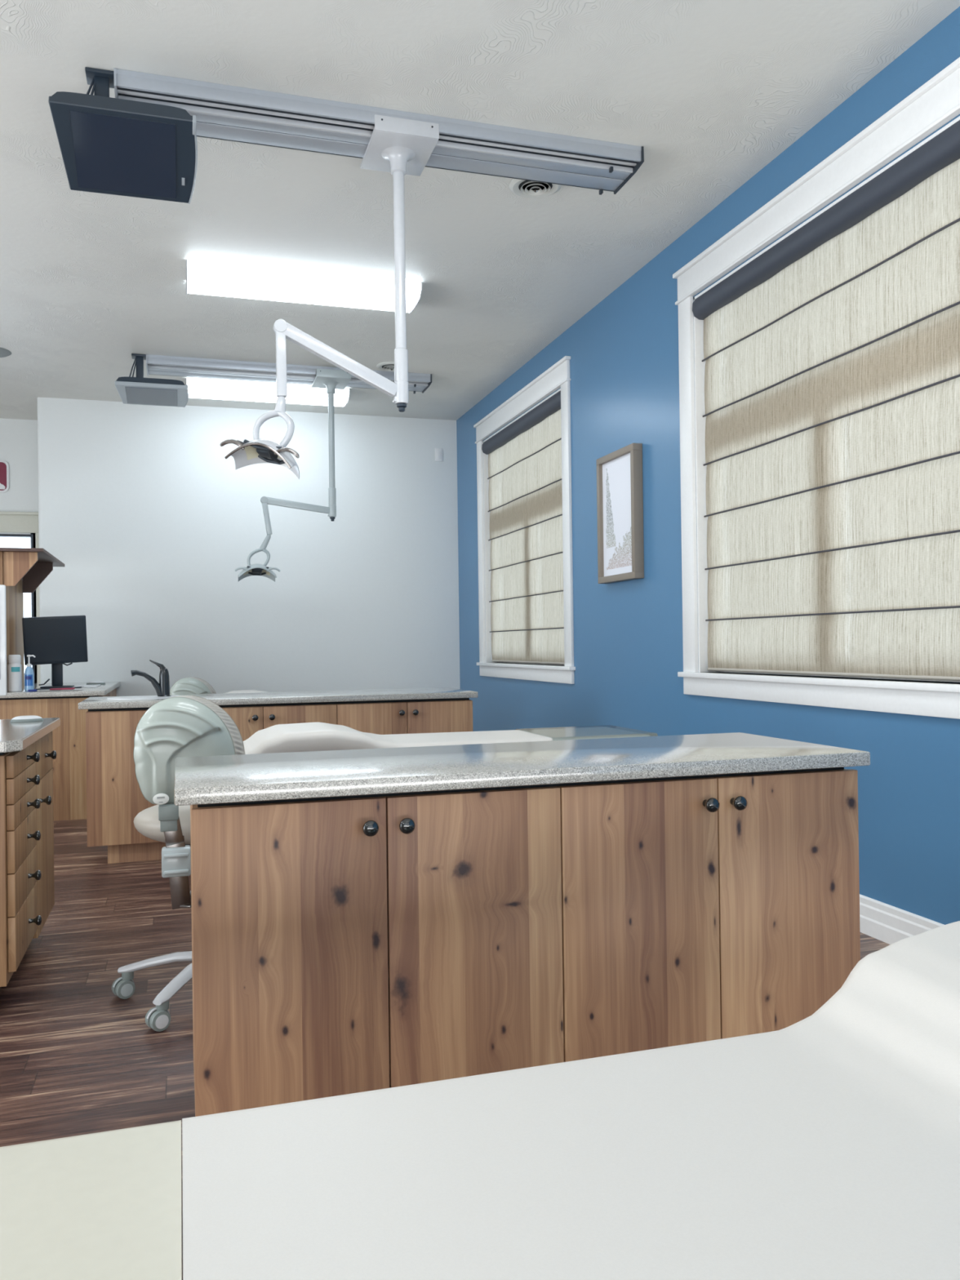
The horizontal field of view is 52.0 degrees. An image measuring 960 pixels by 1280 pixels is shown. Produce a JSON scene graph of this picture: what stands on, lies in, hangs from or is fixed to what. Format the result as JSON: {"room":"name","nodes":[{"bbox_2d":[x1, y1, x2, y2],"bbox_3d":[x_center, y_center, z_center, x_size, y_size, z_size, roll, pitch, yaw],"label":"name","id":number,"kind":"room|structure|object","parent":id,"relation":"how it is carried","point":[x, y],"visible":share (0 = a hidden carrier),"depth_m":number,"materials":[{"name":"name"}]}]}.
{"room":"dental clinic","nodes":[
{"label":"dental clinic","id":0,"kind":"room"},
{"bbox_2d":[0,417,38,683],"bbox_3d":[-5.401,-0.350,8.015,3.560,3.030,0.150,-1,0,-17],"label":"wall","id":1,"kind":"structure","parent":0,"point":[18,437],"depth_m":8.40,"materials":[{"name":"grey paint"}]},
{"bbox_2d":[0,460,8,493],"bbox_3d":[-4.285,-1.384,8.277,0.592,0.274,0.017,-1,0,-17],"label":"sign","id":2,"kind":"object","parent":1,"relation":"attached to","point":[4,466],"visible":1,"depth_m":8.35,"materials":[{"name":"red plastic"}]},
{"bbox_2d":[0,511,40,683],"bbox_3d":[-4.633,0.038,8.220,1.980,2.235,0.180,-1,0,-17],"label":"door","id":3,"kind":"structure","parent":1,"relation":"in","point":[10,522],"depth_m":8.39,"materials":[{"name":"beige paint"}]},
{"bbox_2d":[37,397,460,696],"bbox_3d":[-1.932,-0.394,8.560,3.395,3.030,0.835,-1,0,-17],"label":"wall","id":4,"kind":"structure","parent":0,"point":[149,522],"depth_m":8.13,"materials":[{"name":"grey paint"}]},
{"bbox_2d":[435,448,442,461],"bbox_3d":[-0.359,-1.620,8.609,0.066,0.114,0.010,-1,0,-17],"label":"wall plate","id":5,"kind":"object","parent":4,"relation":"attached to","point":[438,451],"visible":1,"depth_m":8.61,"materials":[{"name":"white paint"}]},
{"bbox_2d":[0,818,889,1243],"bbox_3d":[-1.919,1.143,2.418,7.315,0.100,12.965,-1,0,-17],"label":"floor","id":6,"kind":"structure","parent":0,"point":[77,1057],"depth_m":2.87,"materials":[{"name":"brown wood"}]},
{"bbox_2d":[0,731,57,986],"bbox_3d":[-2.163,0.715,3.048,1.528,0.768,0.935,-1,0,-17],"label":"base cabinet","id":7,"kind":"object","parent":6,"relation":"on","point":[27,890],"visible":0.99,"depth_m":3.01,"materials":[{"name":"brown wood"}]},
{"bbox_2d":[0,717,60,752],"bbox_3d":[-2.184,0.315,3.045,1.535,0.032,0.985,-1,0,-17],"label":"countertop","id":8,"kind":"structure","parent":7,"relation":"on","point":[14,736],"depth_m":3.14,"materials":[{"name":"stone"}]},
{"bbox_2d":[0,584,7,696],"bbox_3d":[-1.976,0.049,3.576,0.468,0.500,0.075,-1,0,-17],"label":"desktop computer","id":9,"kind":"object","parent":8,"relation":"on","point":[3,684],"visible":1,"depth_m":3.63,"materials":[{"name":"white plastic"}]},
{"bbox_2d":[9,715,43,722],"bbox_3d":[-1.632,0.283,3.546,0.107,0.021,0.065,-1,0,-17],"label":"computer mouse","id":10,"kind":"object","parent":8,"relation":"on","point":[30,717],"visible":1,"depth_m":3.52,"materials":[{"name":"grey plastic"}]},
{"bbox_2d":[0,688,116,821],"bbox_3d":[-3.155,0.745,6.820,1.132,0.768,1.700,-1,0,-17],"label":"base cabinet","id":11,"kind":"object","parent":6,"relation":"on","point":[68,739],"visible":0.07,"depth_m":6.11,"materials":[{"name":"brown wood"}]},
{"bbox_2d":[0,681,120,697],"bbox_3d":[-3.162,0.345,6.821,1.170,0.032,1.750,-1,0,-17],"label":"countertop","id":12,"kind":"structure","parent":11,"relation":"on","point":[104,689],"depth_m":6.13,"materials":[{"name":"stone"}]},
{"bbox_2d":[7,654,22,692],"bbox_3d":[-2.902,0.207,6.138,0.082,0.232,0.083,-1,0,-17],"label":"tub","id":13,"kind":"object","parent":12,"relation":"on","point":[14,666],"visible":1,"depth_m":6.11,"materials":[{"name":"plastic"}]},
{"bbox_2d":[24,654,35,691],"bbox_3d":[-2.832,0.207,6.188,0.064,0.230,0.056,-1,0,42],"label":"pump bottle","id":14,"kind":"object","parent":12,"relation":"on","point":[28,673],"visible":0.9,"depth_m":6.17,"materials":[{"name":"blue plastic"}]},
{"bbox_2d":[0,547,64,688],"bbox_3d":[-3.244,-0.113,6.518,0.805,0.885,1.200,-1,0,-17],"label":"wooden cabinet","id":15,"kind":"object","parent":12,"relation":"on","point":[22,570],"visible":0.81,"depth_m":6.34,"materials":[{"name":"brown wood"}]},
{"bbox_2d":[22,615,88,688],"bbox_3d":[-2.887,0.079,6.710,0.401,0.492,0.219,-1,0,-17],"label":"monitor","id":16,"kind":"object","parent":12,"relation":"on","point":[56,641],"visible":0.95,"depth_m":6.66,"materials":[{"name":"black plastic"}]},
{"bbox_2d":[35,686,81,689],"bbox_3d":[-2.761,0.316,6.446,0.052,0.008,0.406,-1,0,33],"label":"keyboard","id":17,"kind":"object","parent":12,"relation":"on","point":[74,686],"visible":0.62,"depth_m":6.38,"materials":[{"name":"black plastic"}]},
{"bbox_2d":[49,687,75,689],"bbox_3d":[-2.716,0.317,6.404,0.140,0.008,0.120,-1,0,-17],"label":"notepad","id":18,"kind":"object","parent":12,"relation":"on","point":[68,688],"visible":1,"depth_m":6.36,"materials":[{"name":"paper"}]},
{"bbox_2d":[72,684,100,688],"bbox_3d":[-2.716,0.319,6.801,0.150,0.008,0.400,-1,0,-17],"label":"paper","id":19,"kind":"object","parent":12,"relation":"on","point":[96,685],"visible":0.87,"depth_m":6.72,"materials":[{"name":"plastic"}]},
{"bbox_2d":[86,680,105,684],"bbox_3d":[-2.824,0.314,7.239,0.131,0.025,0.076,-1,0,-17],"label":"computer mouse","id":20,"kind":"object","parent":12,"relation":"on","point":[91,682],"visible":0.98,"depth_m":7.21,"materials":[{"name":"grey plastic"}]},
{"bbox_2d":[111,695,244,1031],"bbox_3d":[-0.797,0.618,2.998,0.574,0.924,0.594,-1,0,-30],"label":"stool","id":21,"kind":"object","parent":6,"relation":"on","point":[173,727],"visible":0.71,"depth_m":2.68,"materials":[{"name":"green plastic"}]},
{"bbox_2d":[112,977,134,996],"bbox_3d":[-1.073,1.048,2.979,0.067,0.053,0.032,-1,0,-42],"label":"caster wheel","id":22,"kind":"object","parent":21,"relation":"attached to","point":[122,986],"depth_m":2.97,"materials":[{"name":"grey plastic"}]},
{"bbox_2d":[146,1007,169,1028],"bbox_3d":[-0.885,1.044,2.724,0.067,0.053,0.032,-1,0,-42],"label":"caster wheel","id":23,"kind":"object","parent":21,"relation":"attached to","point":[157,1017],"depth_m":2.71,"materials":[{"name":"grey plastic"}]},
{"bbox_2d":[158,803,178,831],"bbox_3d":[-0.847,0.483,2.678,0.052,0.071,0.036,-1,0,-17],"label":"chair post","id":24,"kind":"object","parent":21,"relation":"attached to","point":[168,813],"depth_m":2.66,"materials":[{"name":"grey plastic"}]},
{"bbox_2d":[192,695,244,752],"bbox_3d":[-0.815,0.307,2.828,0.274,0.298,0.025,-1,0,-17],"label":"cushion","id":25,"kind":"object","parent":21,"relation":"on","point":[241,739],"depth_m":2.84,"materials":[{"name":"grey plastic"}]},
{"bbox_2d":[169,677,216,694],"bbox_3d":[-1.743,0.668,6.285,0.574,0.879,0.594,-1,0,-30],"label":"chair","id":26,"kind":"object","parent":6,"relation":"on","point":[186,686],"visible":0.14,"depth_m":5.97,"materials":[{"name":"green plastic"}]},
{"bbox_2d":[226,689,267,693],"bbox_3d":[-1.071,0.714,6.531,1.350,0.773,0.469,-1,0,-17],"label":"dental chair","id":27,"kind":"object","parent":6,"relation":"on","point":[242,691],"visible":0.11,"depth_m":6.41,"materials":[{"name":"white leather"}]},
{"bbox_2d":[85,697,472,863],"bbox_3d":[-1.044,0.710,5.296,1.959,0.768,0.568,-1,0,-17],"label":"base cabinet","id":28,"kind":"object","parent":6,"relation":"on","point":[114,796],"visible":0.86,"depth_m":4.88,"materials":[{"name":"brown wood"}]},
{"bbox_2d":[78,687,478,709],"bbox_3d":[-1.063,0.310,5.332,2.015,0.032,0.615,-1,0,-17],"label":"countertop","id":29,"kind":"structure","parent":28,"relation":"on","point":[286,697],"depth_m":5.16,"materials":[{"name":"stone"}]},
{"bbox_2d":[106,695,179,699],"bbox_3d":[-1.742,0.300,5.133,0.380,0.005,0.300,-1,0,-17],"label":"sink","id":30,"kind":"object","parent":29,"relation":"in","point":[140,697],"visible":0.74,"depth_m":5.07,"materials":[{"name":"white ceramic"}]},
{"bbox_2d":[130,659,171,696],"bbox_3d":[-1.724,0.202,5.160,0.200,0.200,0.067,-1,0,-26],"label":"tap","id":31,"kind":"object","parent":29,"relation":"on","point":[162,688],"visible":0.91,"depth_m":5.16,"materials":[{"name":"black metal"}]},
{"bbox_2d":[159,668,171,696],"bbox_3d":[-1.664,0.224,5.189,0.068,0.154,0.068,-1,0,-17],"label":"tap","id":32,"kind":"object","parent":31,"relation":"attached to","point":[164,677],"depth_m":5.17,"materials":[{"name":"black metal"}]},
{"bbox_2d":[243,722,657,754],"bbox_3d":[-0.093,0.670,3.223,1.350,0.803,0.469,-1,0,-17],"label":"dental chair","id":33,"kind":"object","parent":6,"relation":"on","point":[305,736],"visible":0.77,"depth_m":3.13,"materials":[{"name":"white leather"}]},
{"bbox_2d":[0,920,959,1279],"bbox_3d":[0.372,0.696,1.001,2.520,0.719,0.790,-1,0,-17],"label":"dental chair","id":34,"kind":"object","parent":6,"relation":"on","point":[824,1145],"visible":1,"depth_m":0.94,"materials":[{"name":"white leather"}]},
{"bbox_2d":[190,767,860,1116],"bbox_3d":[0.104,0.681,2.262,1.467,0.768,0.533,-1,0,-17],"label":"base cabinet","id":35,"kind":"object","parent":6,"relation":"on","point":[342,944],"visible":0.86,"depth_m":2.01,"materials":[{"name":"brown wood"}]},
{"bbox_2d":[173,732,870,805],"bbox_3d":[0.086,0.281,2.280,1.514,0.032,0.545,-1,0,-17],"label":"countertop","id":36,"kind":"structure","parent":35,"relation":"on","point":[238,778],"depth_m":2.12,"materials":[{"name":"stone"}]},
{"bbox_2d":[0,0,959,420],"bbox_3d":[-1.962,-1.987,2.432,7.315,0.100,12.965,-1,0,-17],"label":"ceiling","id":37,"kind":"structure","parent":0,"point":[712,92],"depth_m":4.13,"materials":[{"name":"paint"}]},
{"bbox_2d":[0,347,11,357],"bbox_3d":[-3.229,-1.895,6.475,0.270,0.011,0.270,-1,0,-17],"label":"ceiling speaker","id":38,"kind":"object","parent":37,"relation":"attached to","point":[4,353],"visible":1,"depth_m":6.49},
{"bbox_2d":[186,377,277,403],"bbox_3d":[-1.810,-1.872,7.228,0.665,0.089,0.563,-1,0,-17],"label":"fluorescent fixture","id":39,"kind":"object","parent":37,"relation":"attached to","point":[205,388],"depth_m":7.32,"materials":[{"name":"white plastic"}]},
{"bbox_2d":[146,354,431,393],"bbox_3d":[-1.333,-1.883,7.009,1.971,0.082,0.276,-1,0,-17],"label":"ceiling track","id":40,"kind":"object","parent":37,"relation":"attached to","point":[160,365],"visible":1,"depth_m":6.86,"materials":[{"name":"metal"}]},
{"bbox_2d":[115,353,188,407],"bbox_3d":[-2.192,-1.761,6.593,0.459,0.306,0.341,-1,0,-17],"label":"monitor","id":41,"kind":"object","parent":40,"relation":"hanging from","point":[138,390],"visible":0.98,"depth_m":6.53,"materials":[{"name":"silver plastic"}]},
{"bbox_2d":[235,368,351,582],"bbox_3d":[-1.333,-1.154,6.979,0.813,1.485,0.311,-1,0,-17],"label":"light","id":42,"kind":"object","parent":40,"relation":"hanging from","point":[330,380],"visible":0.99,"depth_m":6.98,"materials":[{"name":"grey metal"}]},
{"bbox_2d":[186,259,422,313],"bbox_3d":[-0.948,-1.892,5.316,1.225,0.089,0.346,-1,0,-17],"label":"fluorescent fixture","id":43,"kind":"object","parent":37,"relation":"attached to","point":[202,277],"visible":1,"depth_m":5.21,"materials":[{"name":"white plastic"}]},
{"bbox_2d":[284,384,328,405],"bbox_3d":[-1.287,-1.878,7.388,0.364,0.089,0.563,-1,0,-17],"label":"fluorescent fixture","id":44,"kind":"object","parent":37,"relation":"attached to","point":[296,394],"depth_m":7.46,"materials":[{"name":"white plastic"}]},
{"bbox_2d":[113,67,644,195],"bbox_3d":[-0.335,-1.911,3.759,1.980,0.082,0.276,-1,0,-17],"label":"ceiling track","id":45,"kind":"object","parent":37,"relation":"attached to","point":[223,112],"visible":0.8,"depth_m":3.70,"materials":[{"name":"metal"}]},
{"bbox_2d":[48,66,197,204],"bbox_3d":[-1.204,-1.758,3.359,0.459,0.367,0.320,-1,0,-17],"label":"monitor","id":46,"kind":"object","parent":45,"relation":"hanging from","point":[108,145],"visible":0.98,"depth_m":3.33,"materials":[{"name":"black plastic"}]},
{"bbox_2d":[219,114,439,479],"bbox_3d":[-0.570,-1.258,3.700,0.800,1.328,0.311,-1,0,-17],"label":"light","id":47,"kind":"object","parent":45,"relation":"hanging from","point":[400,147],"visible":1,"depth_m":3.71,"materials":[{"name":"white metal"}]},
{"bbox_2d":[376,361,394,371],"bbox_3d":[-0.624,-1.917,6.947,0.216,0.033,0.216,-1,0,-17],"label":"ceiling vent","id":48,"kind":"object","parent":37,"relation":"in","point":[386,366],"visible":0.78,"depth_m":6.91,"materials":[{"name":"white metal"}]},
{"bbox_2d":[509,178,561,198],"bbox_3d":[0.239,-1.941,4.232,0.226,0.033,0.226,-1,0,-17],"label":"ceiling vent","id":49,"kind":"object","parent":37,"relation":"in","point":[526,188],"visible":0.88,"depth_m":4.24,"materials":[{"name":"white metal"}]},
{"bbox_2d":[456,6,959,924],"bbox_3d":[1.476,-0.463,3.469,0.150,3.030,12.565,-1,0,-17],"label":"wall","id":50,"kind":"structure","parent":0,"point":[624,352],"depth_m":4.98,"materials":[{"name":"blue paint"}]},
{"bbox_2d":[473,355,575,684],"bbox_3d":[0.342,-0.740,7.103,0.190,2.043,2.005,-1,0,-17],"label":"window","id":51,"kind":"structure","parent":50,"relation":"in","point":[557,376],"depth_m":6.82,"materials":[{"name":"white paint"}]},
{"bbox_2d":[481,390,564,664],"bbox_3d":[0.316,-0.717,7.095,0.085,1.765,1.707,-1,0,-17],"label":"roman shade","id":52,"kind":"object","parent":51,"relation":"attached to","point":[525,495],"visible":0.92,"depth_m":7.03,"materials":[{"name":"fabric"}]},
{"bbox_2d":[595,443,644,583],"bbox_3d":[0.767,-0.681,5.428,0.054,0.713,0.478,-1,0,-17],"label":"framed picture","id":53,"kind":"object","parent":50,"relation":"attached to","point":[620,492],"visible":1,"depth_m":5.39,"materials":[{"name":"white paper"}]},
{"bbox_2d":[602,453,631,576],"bbox_3d":[0.766,-0.681,5.427,0.008,0.647,0.412,-1,0,-17],"label":"print","id":54,"kind":"object","parent":53,"relation":"on","point":[616,467],"depth_m":5.44,"materials":[{"name":"paper"}]},
{"bbox_2d":[672,57,959,719],"bbox_3d":[1.331,-0.768,3.861,0.190,2.043,2.005,-1,0,-17],"label":"window","id":55,"kind":"structure","parent":50,"relation":"in","point":[935,103],"depth_m":4.00,"materials":[{"name":"white paint"}]},
{"bbox_2d":[692,120,959,680],"bbox_3d":[1.306,-0.745,3.853,0.085,1.765,1.707,-1,0,-17],"label":"roman shade","id":56,"kind":"object","parent":55,"relation":"attached to","point":[832,356],"visible":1,"depth_m":3.69,"materials":[{"name":"fabric"}]},
{"bbox_2d":[859,893,943,944],"bbox_3d":[1.537,0.984,3.038,0.018,0.130,11.730,-1,0,-17],"label":"baseboard","id":57,"kind":"structure","parent":50,"relation":"attached to","point":[889,924],"depth_m":3.41,"materials":[{"name":"white paint"}]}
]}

